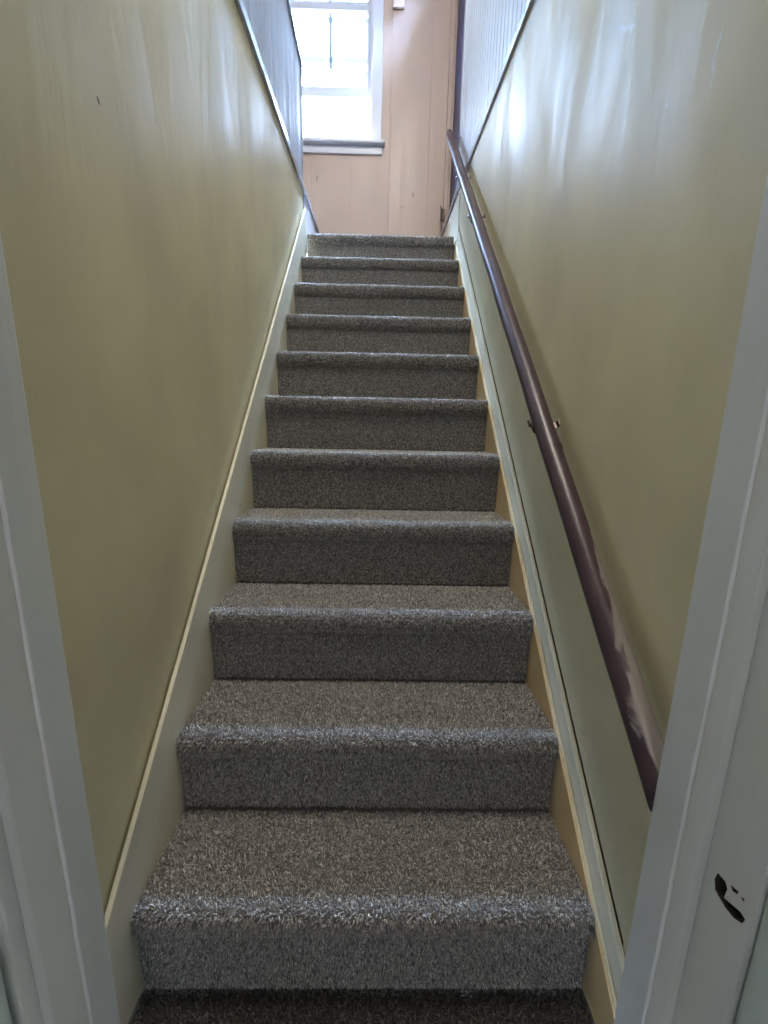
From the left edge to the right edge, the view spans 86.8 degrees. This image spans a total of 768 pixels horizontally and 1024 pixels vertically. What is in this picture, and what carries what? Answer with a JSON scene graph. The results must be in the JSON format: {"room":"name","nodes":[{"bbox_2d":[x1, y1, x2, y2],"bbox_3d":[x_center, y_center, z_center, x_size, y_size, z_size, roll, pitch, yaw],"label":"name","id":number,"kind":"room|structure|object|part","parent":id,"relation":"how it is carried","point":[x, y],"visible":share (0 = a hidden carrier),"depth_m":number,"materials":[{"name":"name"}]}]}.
{"room":"staircase","nodes":[
{"label":"staircase","id":0,"kind":"room"},
{"bbox_2d":[0,0,302,914],"bbox_3d":[-0.513,-0.764,1.427,0.090,3.066,2.187,1,12,-1],"label":"wall","id":1,"kind":"structure","parent":0,"point":[151,195],"depth_m":0.76,"materials":[{"name":"beige paint"}]},
{"bbox_2d":[234,0,304,193],"bbox_3d":[-0.451,-1.571,1.264,0.023,0.132,2.189,1,12,-1],"label":"trim","id":2,"kind":"structure","parent":1,"relation":"attached to","point":[239,3],"depth_m":1.54,"materials":[{"name":"paint"}]},
{"bbox_2d":[286,0,302,67],"bbox_3d":[-0.483,-2.245,1.130,0.103,0.088,2.197,1,12,-1],"label":"trim","id":3,"kind":"structure","parent":1,"relation":"on","point":[288,1],"depth_m":2.02,"materials":[{"name":"paint"}]},
{"bbox_2d":[300,67,303,209],"bbox_3d":[-0.501,-2.030,2.294,0.087,0.801,0.014,1,12,-1],"label":"trim","id":4,"kind":"structure","parent":1,"relation":"attached to","point":[300,67],"depth_m":2.27,"materials":[{"name":"white wood"}]},
{"bbox_2d":[304,196,316,255],"bbox_3d":[-0.473,-1.768,2.730,0.018,0.314,0.732,1,12,-1],"label":"trim","id":5,"kind":"structure","parent":1,"relation":"attached to","point":[310,226],"depth_m":2.47,"materials":[{"name":"paint"}]},
{"bbox_2d":[304,191,319,232],"bbox_3d":[-0.474,-1.923,2.698,0.046,0.044,0.732,1,12,-1],"label":"trim","id":6,"kind":"structure","parent":1,"relation":"attached to","point":[305,194],"depth_m":2.53,"materials":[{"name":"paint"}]},
{"bbox_2d":[128,986,594,1023],"bbox_3d":[-0.011,1.319,-0.741,3.200,0.110,3.220,1,12,-1],"label":"floor","id":7,"kind":"structure","parent":0,"point":[308,987],"depth_m":0.81,"materials":[{"name":"grey carpet"}]},
{"bbox_2d":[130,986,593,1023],"bbox_3d":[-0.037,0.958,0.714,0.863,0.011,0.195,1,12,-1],"label":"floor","id":8,"kind":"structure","parent":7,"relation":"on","point":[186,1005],"depth_m":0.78,"materials":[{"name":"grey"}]},
{"bbox_2d":[104,208,624,1023],"bbox_3d":[-0.021,-0.403,1.599,0.897,2.315,2.367,1,12,-1],"label":"staircase","id":9,"kind":"structure","parent":8,"relation":"on","point":[364,768],"depth_m":1.00,"materials":[{"name":"carpet"}]},
{"bbox_2d":[303,0,450,236],"bbox_3d":[-1.312,-3.012,2.903,3.760,2.650,0.120,1,12,-1],"label":"wall","id":10,"kind":"structure","parent":0,"point":[399,191],"depth_m":2.94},
{"bbox_2d":[290,0,384,155],"bbox_3d":[-0.383,-3.271,2.834,0.801,1.383,0.170,1,12,-1],"label":"window","id":11,"kind":"structure","parent":10,"relation":"in","point":[374,9],"depth_m":2.88,"materials":[{"name":"paint"}]},
{"bbox_3d":[-0.385,-3.310,2.842,0.587,0.705,0.030,1,12,-1],"label":"sash","id":12,"kind":"part","parent":11,"relation":"part of","materials":[{"name":"glass"}]},
{"bbox_3d":[-0.382,-3.495,2.842,0.587,0.777,0.025,1,12,-1],"label":"sash","id":13,"kind":"part","parent":11,"relation":"part of","materials":[{"name":"paint"}]},
{"bbox_3d":[-0.385,-3.279,2.858,0.613,1.234,0.120,1,12,-1],"label":"frame","id":14,"kind":"part","parent":11,"relation":"part of","materials":[{"name":"paint"}]},
{"bbox_3d":[-0.384,-3.295,2.784,0.757,1.317,0.017,1,12,-1],"label":"casing","id":15,"kind":"part","parent":11,"relation":"part of","materials":[{"name":"paint"}]},
{"bbox_2d":[393,0,403,9],"bbox_3d":[0.099,-3.480,2.749,0.076,0.115,0.022,1,12,-1],"label":"wall box","id":16,"kind":"object","parent":10,"relation":"attached to","point":[397,4],"visible":1,"depth_m":2.75,"materials":[{"name":"beige plastic"}]},
{"bbox_2d":[456,0,465,190],"bbox_3d":[0.503,-3.043,2.269,0.075,2.266,0.032,1,12,-1],"label":"wall","id":17,"kind":"structure","parent":0,"point":[465,0],"depth_m":2.37,"materials":[{"name":"white paint"}]},
{"bbox_2d":[457,0,767,957],"bbox_3d":[0.496,-1.601,1.410,0.090,4.750,2.467,1,12,-1],"label":"wall","id":18,"kind":"structure","parent":0,"point":[618,168],"depth_m":0.75,"materials":[{"name":"beige paint"}]},
{"bbox_2d":[440,191,458,236],"bbox_3d":[0.458,-1.979,2.734,0.065,0.053,0.659,1,12,-1],"label":"trim","id":19,"kind":"structure","parent":18,"relation":"attached to","point":[457,193],"depth_m":2.63,"materials":[{"name":"paint"}]},
{"bbox_2d":[443,194,460,248],"bbox_3d":[0.462,-1.837,2.722,0.059,0.287,0.739,1,12,-1],"label":"baseboard","id":20,"kind":"structure","parent":18,"relation":"attached to","point":[452,226],"depth_m":2.50,"materials":[{"name":"paint"}]},
{"bbox_2d":[457,0,533,191],"bbox_3d":[0.452,-1.582,1.306,0.021,0.213,2.257,1,12,-1],"label":"trim","id":21,"kind":"structure","parent":18,"relation":"attached to","point":[529,3],"depth_m":1.52,"materials":[{"name":"paint"}]},
{"bbox_2d":[446,129,664,811],"bbox_3d":[0.397,-0.970,1.546,0.096,2.337,2.479,1,12,0],"label":"handrail","id":22,"kind":"object","parent":18,"relation":"attached to","point":[645,738],"visible":1,"depth_m":0.77,"materials":[{"name":"brown wood"}]},
{"bbox_3d":[0.591,-2.980,2.680,0.040,2.550,0.570,1,12,-1],"label":"wall","id":23,"kind":"structure","parent":0,"visible":0},
{"bbox_2d":[440,0,464,229],"bbox_3d":[0.500,-3.002,2.572,0.146,2.067,0.544,1,12,-1],"label":"door","id":24,"kind":"structure","parent":23,"relation":"in","point":[457,6],"depth_m":2.79,"materials":[{"name":"brown"}]},
{"bbox_3d":[0.464,-3.063,2.810,0.028,2.045,0.052,1,12,-1],"label":"casing","id":25,"kind":"part","parent":24,"relation":"part of","materials":[{"name":"brown wood"}]},
{"bbox_3d":[0.040,-2.358,-0.077,0.920,2.690,0.132,1,12,-1],"label":"wall","id":26,"kind":"structure","parent":0,"visible":0},
{"bbox_2d":[0,174,767,1023],"bbox_3d":[-0.004,-0.090,0.363,0.980,2.190,0.178,1,12,-1],"label":"door frame","id":27,"kind":"structure","parent":26,"relation":"in","point":[697,952],"depth_m":0.45,"materials":[{"name":"paint"}]},
{"bbox_3d":[-0.443,-0.042,0.308,0.101,2.100,0.030,1,12,-1],"label":"casing","id":28,"kind":"part","parent":27,"relation":"part of","materials":[{"name":"paint"}]},
{"bbox_3d":[0.436,-0.024,0.306,0.101,2.100,0.030,1,12,-1],"label":"casing","id":29,"kind":"part","parent":27,"relation":"part of","materials":[{"name":"paint"}]}
]}

